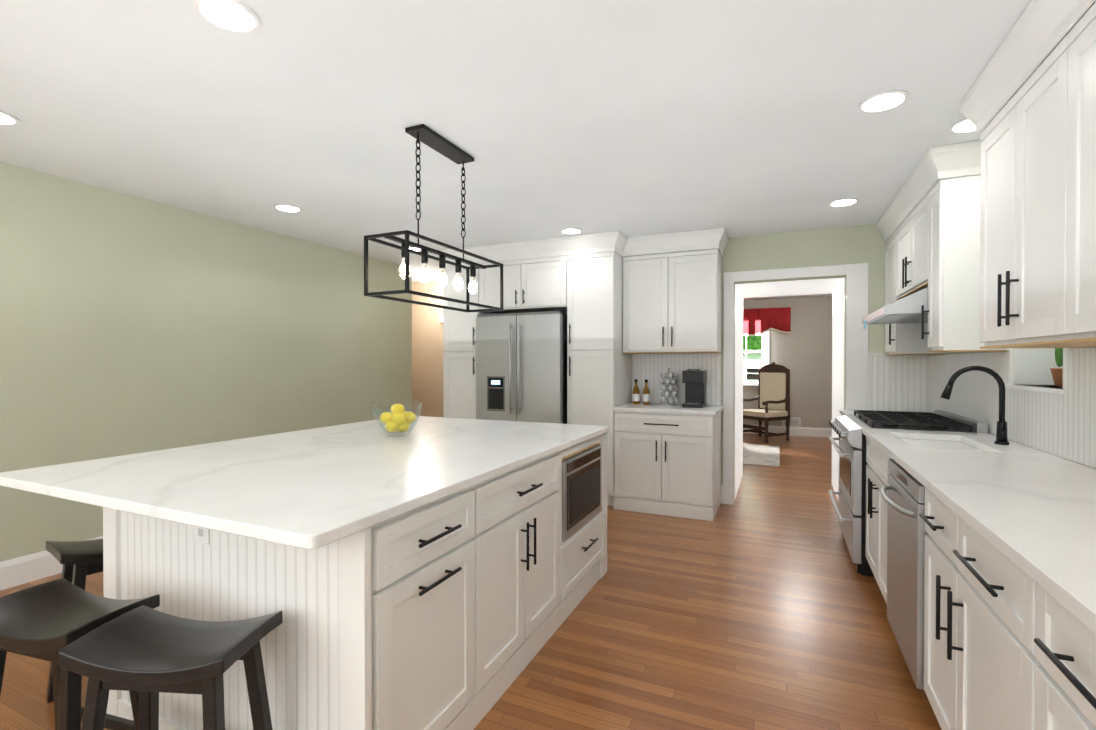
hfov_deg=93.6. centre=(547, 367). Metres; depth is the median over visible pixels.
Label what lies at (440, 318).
door chime
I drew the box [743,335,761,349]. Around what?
tree
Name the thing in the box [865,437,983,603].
base cabinet
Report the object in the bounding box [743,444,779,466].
area rug
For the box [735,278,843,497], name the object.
door frame
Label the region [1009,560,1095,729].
base cabinet
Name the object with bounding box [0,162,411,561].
wall
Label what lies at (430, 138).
pendant light
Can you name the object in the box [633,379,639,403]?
syrup bottle
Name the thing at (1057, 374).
potted plant
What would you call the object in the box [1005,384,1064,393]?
window sill
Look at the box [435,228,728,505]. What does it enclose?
tall cabinet
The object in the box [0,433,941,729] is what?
floor
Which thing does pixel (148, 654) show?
stool
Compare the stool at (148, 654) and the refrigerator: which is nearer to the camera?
the stool at (148, 654)
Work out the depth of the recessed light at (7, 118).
2.45 m
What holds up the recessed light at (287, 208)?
in the ceiling
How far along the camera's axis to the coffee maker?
4.70 m
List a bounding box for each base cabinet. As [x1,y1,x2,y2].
[614,411,720,520]
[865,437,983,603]
[919,487,944,726]
[941,504,1008,729]
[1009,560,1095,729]
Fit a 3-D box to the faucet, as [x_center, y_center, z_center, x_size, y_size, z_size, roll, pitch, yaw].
[2.135,0.186,2.575,0.278,0.387,0.083,0,1,24]
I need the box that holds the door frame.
[722,263,868,504]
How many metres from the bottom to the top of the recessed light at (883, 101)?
0.008 m
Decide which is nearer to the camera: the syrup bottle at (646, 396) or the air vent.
the syrup bottle at (646, 396)
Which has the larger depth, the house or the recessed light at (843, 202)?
the house
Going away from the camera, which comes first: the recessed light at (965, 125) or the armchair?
the recessed light at (965, 125)
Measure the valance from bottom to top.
0.507 m
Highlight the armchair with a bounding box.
[743,362,789,442]
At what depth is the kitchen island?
1.66 m
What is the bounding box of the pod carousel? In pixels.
[659,368,677,405]
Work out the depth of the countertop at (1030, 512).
1.53 m
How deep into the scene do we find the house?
31.46 m
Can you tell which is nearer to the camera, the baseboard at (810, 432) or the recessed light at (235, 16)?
the recessed light at (235, 16)
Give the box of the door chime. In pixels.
[439,315,442,322]
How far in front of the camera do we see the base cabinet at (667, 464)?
4.46 m
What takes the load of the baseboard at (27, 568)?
attached to the wall at (129, 324)
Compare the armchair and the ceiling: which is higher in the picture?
the ceiling
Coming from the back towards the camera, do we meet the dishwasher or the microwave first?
the microwave
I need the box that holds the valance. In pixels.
[743,307,790,335]
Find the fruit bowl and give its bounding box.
[370,401,421,436]
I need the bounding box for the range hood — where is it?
[862,287,927,328]
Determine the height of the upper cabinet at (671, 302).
0.908 m
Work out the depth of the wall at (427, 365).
7.39 m
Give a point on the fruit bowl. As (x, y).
(400, 418)
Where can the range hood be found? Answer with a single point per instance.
(907, 309)
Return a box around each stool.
[0,578,159,729]
[46,539,102,702]
[58,605,282,729]
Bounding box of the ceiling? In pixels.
[0,0,1095,300]
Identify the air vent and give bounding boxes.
[782,417,800,426]
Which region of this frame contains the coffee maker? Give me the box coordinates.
[682,369,706,407]
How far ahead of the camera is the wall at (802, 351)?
9.25 m
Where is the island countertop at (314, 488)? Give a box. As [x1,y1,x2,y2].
[0,416,608,548]
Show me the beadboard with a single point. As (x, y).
(650, 367)
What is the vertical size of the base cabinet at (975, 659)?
0.884 m
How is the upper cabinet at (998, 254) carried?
attached to the wall at (1062, 425)
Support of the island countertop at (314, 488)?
on the kitchen island
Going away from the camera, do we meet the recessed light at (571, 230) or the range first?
the range
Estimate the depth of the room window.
9.58 m
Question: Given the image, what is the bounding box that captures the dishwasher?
[880,459,928,689]
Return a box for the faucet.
[940,366,1008,444]
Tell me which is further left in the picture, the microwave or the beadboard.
the microwave
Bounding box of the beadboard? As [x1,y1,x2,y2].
[632,353,720,404]
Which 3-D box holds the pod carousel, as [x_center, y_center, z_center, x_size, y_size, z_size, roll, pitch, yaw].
[1.135,0.183,4.841,0.170,0.353,0.172,0,1,24]
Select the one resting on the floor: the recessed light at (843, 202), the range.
the range
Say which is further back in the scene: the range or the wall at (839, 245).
the wall at (839, 245)
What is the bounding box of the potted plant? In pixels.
[1050,348,1062,386]
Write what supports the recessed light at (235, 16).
in the ceiling
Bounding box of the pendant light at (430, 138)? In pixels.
[364,124,502,311]
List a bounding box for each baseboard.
[0,536,102,590]
[743,425,831,437]
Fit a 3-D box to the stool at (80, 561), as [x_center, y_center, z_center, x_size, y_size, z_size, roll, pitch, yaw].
[-1.738,0.988,2.107,0.263,0.634,0.423,0,1,36]
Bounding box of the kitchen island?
[103,432,606,729]
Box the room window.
[743,331,768,385]
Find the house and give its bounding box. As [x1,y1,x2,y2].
[743,352,761,380]
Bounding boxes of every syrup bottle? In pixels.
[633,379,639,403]
[643,379,649,404]
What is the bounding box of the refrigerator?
[476,311,567,423]
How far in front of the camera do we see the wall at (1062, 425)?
2.61 m
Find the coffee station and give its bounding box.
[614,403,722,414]
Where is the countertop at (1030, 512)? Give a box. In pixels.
[839,409,1095,632]
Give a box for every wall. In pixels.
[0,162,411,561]
[412,281,443,416]
[480,221,927,500]
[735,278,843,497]
[743,296,831,427]
[928,174,1095,468]
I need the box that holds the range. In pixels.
[828,410,987,576]
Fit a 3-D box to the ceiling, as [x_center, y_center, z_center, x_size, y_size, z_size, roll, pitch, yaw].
[0.567,-1.266,4.493,8.500,0.120,12.800,0,1,24]
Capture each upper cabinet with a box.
[623,249,721,353]
[877,0,1095,354]
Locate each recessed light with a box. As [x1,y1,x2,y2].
[0,111,19,124]
[194,0,260,33]
[274,204,301,212]
[561,228,581,233]
[829,198,858,206]
[858,90,908,112]
[949,118,974,132]
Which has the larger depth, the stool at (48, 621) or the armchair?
the armchair
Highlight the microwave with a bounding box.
[562,445,601,541]

